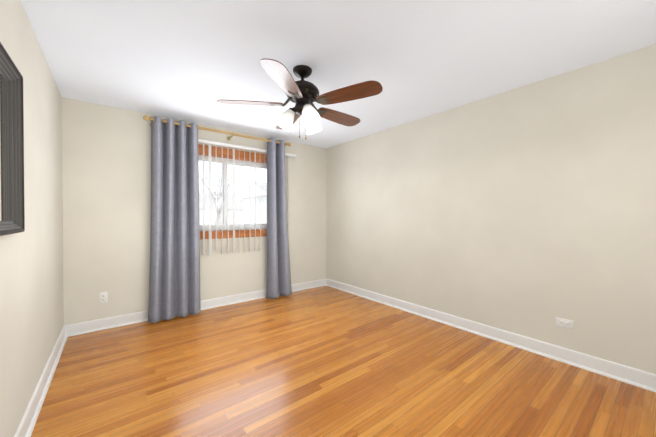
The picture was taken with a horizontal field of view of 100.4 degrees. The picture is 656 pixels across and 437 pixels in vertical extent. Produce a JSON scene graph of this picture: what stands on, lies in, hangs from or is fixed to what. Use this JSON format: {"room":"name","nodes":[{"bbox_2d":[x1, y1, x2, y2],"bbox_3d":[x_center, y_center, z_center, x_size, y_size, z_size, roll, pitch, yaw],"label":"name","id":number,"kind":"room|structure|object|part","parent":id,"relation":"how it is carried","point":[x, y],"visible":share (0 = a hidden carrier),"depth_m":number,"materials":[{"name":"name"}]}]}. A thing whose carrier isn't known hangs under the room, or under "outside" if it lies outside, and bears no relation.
{"room":"empty bedroom","nodes":[
{"label":"empty bedroom","id":0,"kind":"room"},
{"bbox_2d":[0,0,63,436],"bbox_3d":[-1.428,0.003,1.007,0.200,2.440,4.760,0,1,-38],"label":"wall","id":1,"kind":"structure","parent":0,"point":[31,297],"depth_m":1.72,"materials":[{"name":"paint"}]},
{"bbox_2d":[0,42,24,235],"bbox_3d":[-1.124,-0.323,0.817,0.045,0.795,1.450,0,1,-38],"label":"mirror","id":2,"kind":"object","parent":1,"relation":"attached to","point":[12,215],"visible":1,"depth_m":1.33,"materials":[{"name":"grey mirror"}]},
{"bbox_3d":[-1.138,-0.323,0.806,0.005,0.683,1.338,0,1,-38],"label":"glass","id":3,"kind":"part","parent":2,"relation":"part of","materials":[{"name":"grey mirror"}]},
{"bbox_2d":[14,325,67,436],"bbox_3d":[-1.337,1.164,1.089,0.032,0.115,4.360,0,1,-38],"label":"baseboard","id":4,"kind":"structure","parent":1,"relation":"attached to","point":[28,420],"depth_m":1.82,"materials":[{"name":"white wood"}]},
{"bbox_2d":[62,97,325,324],"bbox_3d":[-1.425,-0.023,3.912,3.400,2.440,0.200,0,1,-38],"label":"wall","id":5,"kind":"structure","parent":0,"point":[106,168],"depth_m":3.12,"materials":[{"name":"paint"}]},
{"bbox_2d":[99,292,107,302],"bbox_3d":[-2.449,0.860,2.981,0.070,0.115,0.008,0,1,-38],"label":"electrical outlet","id":6,"kind":"object","parent":5,"relation":"attached to","point":[103,297],"visible":1,"depth_m":2.98,"materials":[{"name":"white plastic"}]},
{"bbox_2d":[65,279,325,336],"bbox_3d":[-1.354,1.140,3.831,3.400,0.115,0.032,0,1,-38],"label":"baseboard","id":7,"kind":"structure","parent":5,"relation":"attached to","point":[74,329],"depth_m":3.19,"materials":[{"name":"white wood"}]},
{"bbox_2d":[198,144,266,238],"bbox_3d":[-1.399,-0.348,3.891,1.670,1.240,0.191,0,1,-38],"label":"window","id":8,"kind":"structure","parent":5,"relation":"in","point":[261,160],"depth_m":3.89,"materials":[{"name":"white plastic"}]},
{"bbox_3d":[-1.434,-0.349,3.936,1.270,0.880,0.036,0,1,-38],"label":"glass","id":9,"kind":"part","parent":8,"relation":"part of","materials":[{"name":"clear glass"}]},
{"bbox_2d":[198,139,295,255],"bbox_3d":[-1.240,-0.268,3.857,1.826,1.511,0.112,0,1,-38],"label":"vertical blind","id":10,"kind":"object","parent":8,"relation":"attached to","point":[237,147],"visible":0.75,"depth_m":3.73,"materials":[{"name":"white plastic"}]},
{"bbox_3d":[-1.246,-0.974,3.858,1.826,0.101,0.094,0,1,-38],"label":"rail","id":11,"kind":"part","parent":10,"relation":"part of","materials":[{"name":"white plastic"}]},
{"bbox_2d":[21,0,655,147],"bbox_3d":[-0.014,-1.287,2.110,3.800,0.120,4.760,0,1,-38],"label":"ceiling","id":12,"kind":"structure","parent":0,"point":[191,60],"depth_m":1.98,"materials":[{"name":"paint"}]},
{"bbox_2d":[217,58,382,139],"bbox_3d":[-0.185,-0.940,2.302,1.270,0.579,1.302,0,1,-38],"label":"ceiling fan","id":13,"kind":"object","parent":12,"relation":"hanging from","point":[303,94],"visible":1,"depth_m":2.16,"materials":[{"name":"brown metal"}]},
{"bbox_3d":[-0.629,-0.938,2.220,0.520,0.006,0.164,0,13,-6],"label":"blade","id":14,"kind":"part","parent":13,"relation":"part of","materials":[{"name":"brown wood"}]},
{"bbox_3d":[-0.297,-0.935,1.855,0.164,0.006,0.520,12,3,11],"label":"blade","id":15,"kind":"part","parent":13,"relation":"part of","materials":[{"name":"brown wood"}]},
{"bbox_3d":[-0.384,-0.942,2.649,0.164,0.006,0.520,-13,6,-24],"label":"blade","id":16,"kind":"part","parent":13,"relation":"part of","materials":[{"name":"brown wood"}]},
{"bbox_3d":[0.100,-0.941,2.548,0.520,0.006,0.164,0,-11,-42],"label":"blade","id":17,"kind":"part","parent":13,"relation":"part of","materials":[{"name":"brown wood"}]},
{"bbox_3d":[0.154,-0.937,2.057,0.520,0.006,0.164,0,-11,30],"label":"blade","id":18,"kind":"part","parent":13,"relation":"part of","materials":[{"name":"brown wood"}]},
{"bbox_2d":[31,286,655,436],"bbox_3d":[-0.014,1.273,2.133,3.800,0.120,4.760,0,1,-38],"label":"floor","id":19,"kind":"structure","parent":0,"point":[324,361],"depth_m":2.02,"materials":[{"name":"brown wood"}]},
{"bbox_2d":[326,44,655,373],"bbox_3d":[1.400,-0.017,3.235,0.200,2.440,4.760,0,1,-38],"label":"wall","id":20,"kind":"structure","parent":0,"point":[529,210],"depth_m":2.53,"materials":[{"name":"paint"}]},
{"bbox_2d":[326,278,655,391],"bbox_3d":[1.308,1.146,3.174,0.032,0.115,4.360,0,1,-38],"label":"baseboard","id":21,"kind":"structure","parent":20,"relation":"attached to","point":[628,375],"depth_m":2.52,"materials":[{"name":"white wood"}]},
{"bbox_2d":[556,317,573,328],"bbox_3d":[2.001,0.886,2.312,0.008,0.070,0.115,0,1,-38],"label":"electrical outlet","id":22,"kind":"object","parent":20,"relation":"attached to","point":[565,323],"visible":1,"depth_m":2.31,"materials":[{"name":"white plastic"}]},
{"label":"outside","id":23,"kind":"structure","parent":0,"visible":0},
{"bbox_3d":[-36.696,1.581,78.246,200.000,0.300,159.400,0,1,-38],"label":"ground","id":24,"kind":"structure","parent":23,"visible":0},
{"bbox_2d":[199,163,239,224],"bbox_3d":[-6.416,-0.811,15.690,2.317,5.616,3.374,0,1,-38],"label":"tree","id":25,"kind":"object","parent":24,"relation":"on","point":[220,210],"depth_m":15.91,"materials":[{"name":"grey plant"}]},
{"bbox_2d":[199,191,242,224],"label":"window","id":26,"kind":"structure","parent":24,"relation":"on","point":[229,196],"depth_m":27.80,"materials":[{"name":"white"}]},
{"bbox_2d":[237,182,266,223],"bbox_3d":[-4.444,-0.352,20.502,2.800,4.600,5.800,0,1,-38],"label":"house","id":27,"kind":"structure","parent":24,"relation":"on","point":[258,198],"depth_m":19.68,"materials":[{"name":"white"}]},
{"bbox_3d":[-1.364,-1.123,3.703,1.756,0.073,0.188,0,1,-38],"label":"brackets","id":28,"kind":"object","parent":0,"visible":0},
{"bbox_2d":[143,115,290,145],"bbox_3d":[-1.320,-1.136,3.647,1.908,0.058,0.058,0,1,-38],"label":"curtain rod","id":29,"kind":"object","parent":28,"relation":"attached to","point":[146,117],"visible":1,"depth_m":3.56,"materials":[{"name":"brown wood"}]},
{"bbox_2d":[148,115,200,322],"bbox_3d":[-1.819,0.010,3.263,0.564,2.361,0.124,0,1,-38],"label":"curtain","id":30,"kind":"object","parent":29,"relation":"hanging from","point":[174,282],"visible":1,"depth_m":3.26,"materials":[{"name":"fabric"}]},
{"bbox_2d":[267,138,291,298],"bbox_3d":[-0.720,0.002,4.134,0.433,2.361,0.120,0,1,-38],"label":"panel","id":31,"kind":"object","parent":29,"relation":"hanging from","point":[278,273],"visible":1,"depth_m":4.10,"materials":[{"name":"fabric"}]}
]}

